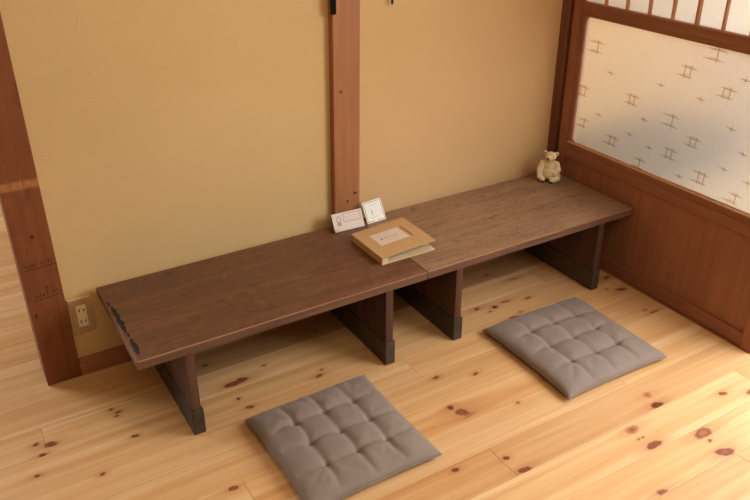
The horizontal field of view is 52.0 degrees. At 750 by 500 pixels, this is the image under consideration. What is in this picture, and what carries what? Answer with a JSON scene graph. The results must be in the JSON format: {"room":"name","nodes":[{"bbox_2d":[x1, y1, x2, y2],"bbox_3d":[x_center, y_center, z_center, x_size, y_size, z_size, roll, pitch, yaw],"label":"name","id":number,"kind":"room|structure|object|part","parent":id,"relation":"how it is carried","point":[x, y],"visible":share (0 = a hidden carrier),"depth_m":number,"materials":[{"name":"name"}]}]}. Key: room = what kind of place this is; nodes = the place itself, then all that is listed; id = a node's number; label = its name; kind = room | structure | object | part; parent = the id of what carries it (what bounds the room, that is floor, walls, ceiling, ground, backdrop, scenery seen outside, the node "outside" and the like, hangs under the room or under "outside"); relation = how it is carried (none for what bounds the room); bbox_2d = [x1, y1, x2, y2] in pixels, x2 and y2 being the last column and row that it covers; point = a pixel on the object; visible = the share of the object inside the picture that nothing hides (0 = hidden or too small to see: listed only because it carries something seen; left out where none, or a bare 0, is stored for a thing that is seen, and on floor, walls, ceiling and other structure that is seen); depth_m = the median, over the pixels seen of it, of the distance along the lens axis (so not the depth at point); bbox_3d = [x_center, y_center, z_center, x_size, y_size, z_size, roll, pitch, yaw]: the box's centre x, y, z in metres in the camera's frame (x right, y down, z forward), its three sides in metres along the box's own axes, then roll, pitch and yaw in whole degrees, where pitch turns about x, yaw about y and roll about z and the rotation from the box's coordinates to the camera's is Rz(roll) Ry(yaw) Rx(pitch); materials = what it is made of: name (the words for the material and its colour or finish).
{"room":"cafe","nodes":[
{"label":"cafe","id":0,"kind":"room"},
{"bbox_2d":[0,0,562,357],"bbox_3d":[-0.108,-0.908,2.329,2.060,2.350,0.090,-16,32,-27],"label":"wall","id":1,"kind":"structure","parent":0,"point":[163,134],"depth_m":2.36,"materials":[{"name":"paint"}]},
{"bbox_2d":[0,13,81,385],"bbox_3d":[-0.984,-0.655,1.859,0.100,2.350,0.106,-16,32,-27],"label":"wooden post","id":2,"kind":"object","parent":1,"relation":"attached to","point":[21,202],"depth_m":2.14,"materials":[{"name":"brown wood"}]},
{"bbox_2d":[66,294,96,333],"bbox_3d":[-0.882,0.195,2.315,0.068,0.117,0.016,-16,32,-27],"label":"wall outlet","id":3,"kind":"object","parent":1,"relation":"attached to","point":[81,313],"visible":1,"depth_m":2.31,"materials":[{"name":"brown"}]},
{"bbox_2d":[75,304,88,326],"bbox_3d":[-0.879,0.197,2.311,0.029,0.074,0.004,-16,32,-27],"label":"socket","id":4,"kind":"object","parent":3,"relation":"attached to","point":[81,310],"depth_m":2.31,"materials":[{"name":"beige plastic"}]},
{"bbox_2d":[78,345,131,374],"bbox_3d":[-0.112,0.134,2.811,1.873,0.058,0.015,-16,32,-27],"label":"baseboard","id":5,"kind":"structure","parent":1,"relation":"attached to","point":[114,356],"depth_m":2.41,"materials":[{"name":"brown wood"}]},
{"bbox_2d":[330,0,335,14],"bbox_3d":[-0.124,-0.843,2.253,0.018,0.300,0.007,-15,31,-28],"label":"strip","id":6,"kind":"object","parent":1,"relation":"attached to","point":[332,2],"visible":1,"depth_m":2.31,"materials":[{"name":"black metal"}]},
{"bbox_2d":[328,0,359,225],"bbox_3d":[-0.111,-0.895,2.305,0.097,2.350,0.101,-15,31,-28],"label":"wooden post","id":7,"kind":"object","parent":1,"relation":"attached to","point":[344,27],"depth_m":2.48,"materials":[{"name":"brown wood"}]},
{"bbox_2d":[547,0,574,160],"bbox_3d":[0.732,-1.107,2.700,0.077,2.350,0.065,-16,32,-27],"label":"trim","id":8,"kind":"structure","parent":1,"relation":"attached to","point":[568,5],"depth_m":2.91,"materials":[{"name":"brown wood"}]},
{"bbox_2d":[0,205,749,499],"bbox_3d":[-0.882,0.562,2.135,4.120,0.060,6.176,-16,32,-27],"label":"floor","id":9,"kind":"structure","parent":0,"point":[676,426],"depth_m":2.24,"materials":[{"name":"brown wood"}]},
{"bbox_2d":[96,226,426,434],"bbox_3d":[-0.333,0.222,2.389,0.894,0.301,0.433,-16,32,-27],"label":"table","id":10,"kind":"object","parent":9,"relation":"on","point":[163,318],"visible":0.98,"depth_m":2.27,"materials":[{"name":"brown wood"}]},
{"bbox_3d":[-0.596,0.277,2.231,0.026,0.194,0.404,-16,32,-27],"label":"leg panel","id":11,"kind":"part","parent":10,"relation":"part of","materials":[{"name":"brown wood"}]},
{"bbox_2d":[331,208,364,232],"bbox_3d":[-0.093,-0.100,2.612,0.119,0.055,0.031,-14,31,-25],"label":"folded card","id":12,"kind":"object","parent":10,"relation":"on","point":[347,220],"visible":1,"depth_m":2.61,"materials":[{"name":"white paper"}]},
{"bbox_2d":[336,210,360,225],"bbox_3d":[-0.090,-0.107,2.615,0.091,0.038,0.001,-14,5,-25],"label":"print","id":13,"kind":"object","parent":12,"relation":"attached to","point":[339,223],"depth_m":2.60},
{"bbox_3d":[-0.059,0.124,2.516,0.026,0.194,0.404,-16,32,-27],"label":"leg panel","id":14,"kind":"part","parent":10,"relation":"part of","materials":[{"name":"brown wood"}]},
{"bbox_2d":[351,217,434,264],"bbox_3d":[0.058,-0.032,2.505,0.201,0.036,0.196,-16,32,-27],"label":"album","id":15,"kind":"object","parent":10,"relation":"on","point":[398,239],"visible":1,"depth_m":2.48,"materials":[{"name":"brown cardboard"}]},
{"bbox_2d":[245,375,441,499],"bbox_3d":[-0.095,0.506,2.114,0.397,0.052,0.409,-16,32,-28],"label":"floor cushion","id":16,"kind":"object","parent":9,"relation":"on","point":[340,440],"visible":1,"depth_m":2.07,"materials":[{"name":"beige fabric"}]},
{"bbox_2d":[363,173,632,340],"bbox_3d":[0.434,0.004,2.795,0.894,0.300,0.433,-16,32,-27],"label":"table","id":17,"kind":"object","parent":9,"relation":"on","point":[561,223],"visible":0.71,"depth_m":2.71,"materials":[{"name":"brown wood"}]},
{"bbox_2d":[362,198,385,223],"bbox_3d":[-0.004,-0.135,2.669,0.078,0.066,0.039,-19,33,-31],"label":"card","id":18,"kind":"object","parent":17,"relation":"on","point":[373,209],"visible":1,"depth_m":2.67,"materials":[{"name":"white paper"}]},
{"bbox_3d":[0.167,0.060,2.636,0.026,0.194,0.404,-16,32,-27],"label":"leg panel","id":19,"kind":"part","parent":17,"relation":"part of","materials":[{"name":"brown wood"}]},
{"bbox_2d":[537,150,560,182],"bbox_3d":[0.672,-0.324,2.964,0.088,0.119,0.089,-23,36,-36],"label":"bear figurine","id":20,"kind":"object","parent":17,"relation":"on","point":[548,168],"visible":1,"depth_m":2.96,"materials":[{"name":"beige ceramic"}]},
{"bbox_3d":[0.702,-0.093,2.919,0.026,0.194,0.404,-16,32,-27],"label":"leg panel","id":21,"kind":"part","parent":17,"relation":"part of","materials":[{"name":"brown wood"}]},
{"bbox_2d":[483,297,666,398],"bbox_3d":[0.644,0.296,2.507,0.414,0.052,0.421,-15,32,-26],"label":"floor cushion","id":22,"kind":"object","parent":9,"relation":"on","point":[577,348],"visible":1,"depth_m":2.46,"materials":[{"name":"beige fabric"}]},
{"bbox_2d":[557,0,749,352],"bbox_3d":[0.976,-0.647,2.437,0.035,1.778,0.958,-16,32,-27],"label":"door","id":23,"kind":"structure","parent":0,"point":[655,119],"depth_m":2.58,"materials":[{"name":"brown wood"}]},
{"bbox_3d":[0.977,-0.051,2.756,0.010,0.330,0.878,-16,32,-27],"label":"panel","id":24,"kind":"part","parent":23,"relation":"part of","materials":[{"name":"brown wood"}]},
{"bbox_3d":[0.978,-0.221,2.666,0.030,0.060,0.878,-16,32,-27],"label":"rail","id":25,"kind":"part","parent":23,"relation":"part of","materials":[{"name":"brown wood"}]},
{"bbox_3d":[0.977,-0.459,2.540,0.020,0.480,0.878,-16,32,-27],"label":"glazing frame","id":26,"kind":"part","parent":23,"relation":"part of","materials":[{"name":"brown wood"}]},
{"bbox_3d":[0.972,-0.462,2.547,0.005,0.481,0.874,-16,32,-27],"label":"glass pane","id":27,"kind":"part","parent":23,"relation":"part of","materials":[{"name":"white"}]},
{"bbox_3d":[0.976,-0.690,2.417,0.030,0.046,0.878,-16,32,-27],"label":"rail","id":28,"kind":"part","parent":23,"relation":"part of","materials":[{"name":"brown wood"}]},
{"bbox_3d":[0.979,-1.046,2.231,0.002,0.766,0.878,-16,32,-27],"label":"paper panel","id":29,"kind":"part","parent":23,"relation":"part of","materials":[{"name":"white paper"}]},
{"bbox_3d":[0.979,0.113,2.844,0.030,0.050,0.878,-16,32,-27],"label":"rail","id":30,"kind":"part","parent":23,"relation":"part of","materials":[{"name":"brown wood"}]},
{"bbox_2d":[598,266,749,354],"bbox_3d":[1.504,0.536,2.137,0.096,0.031,2.940,-16,32,-27],"label":"trim","id":31,"kind":"structure","parent":23,"relation":"attached to","point":[600,268],"depth_m":2.71,"materials":[{"name":"brown wood"}]}
]}

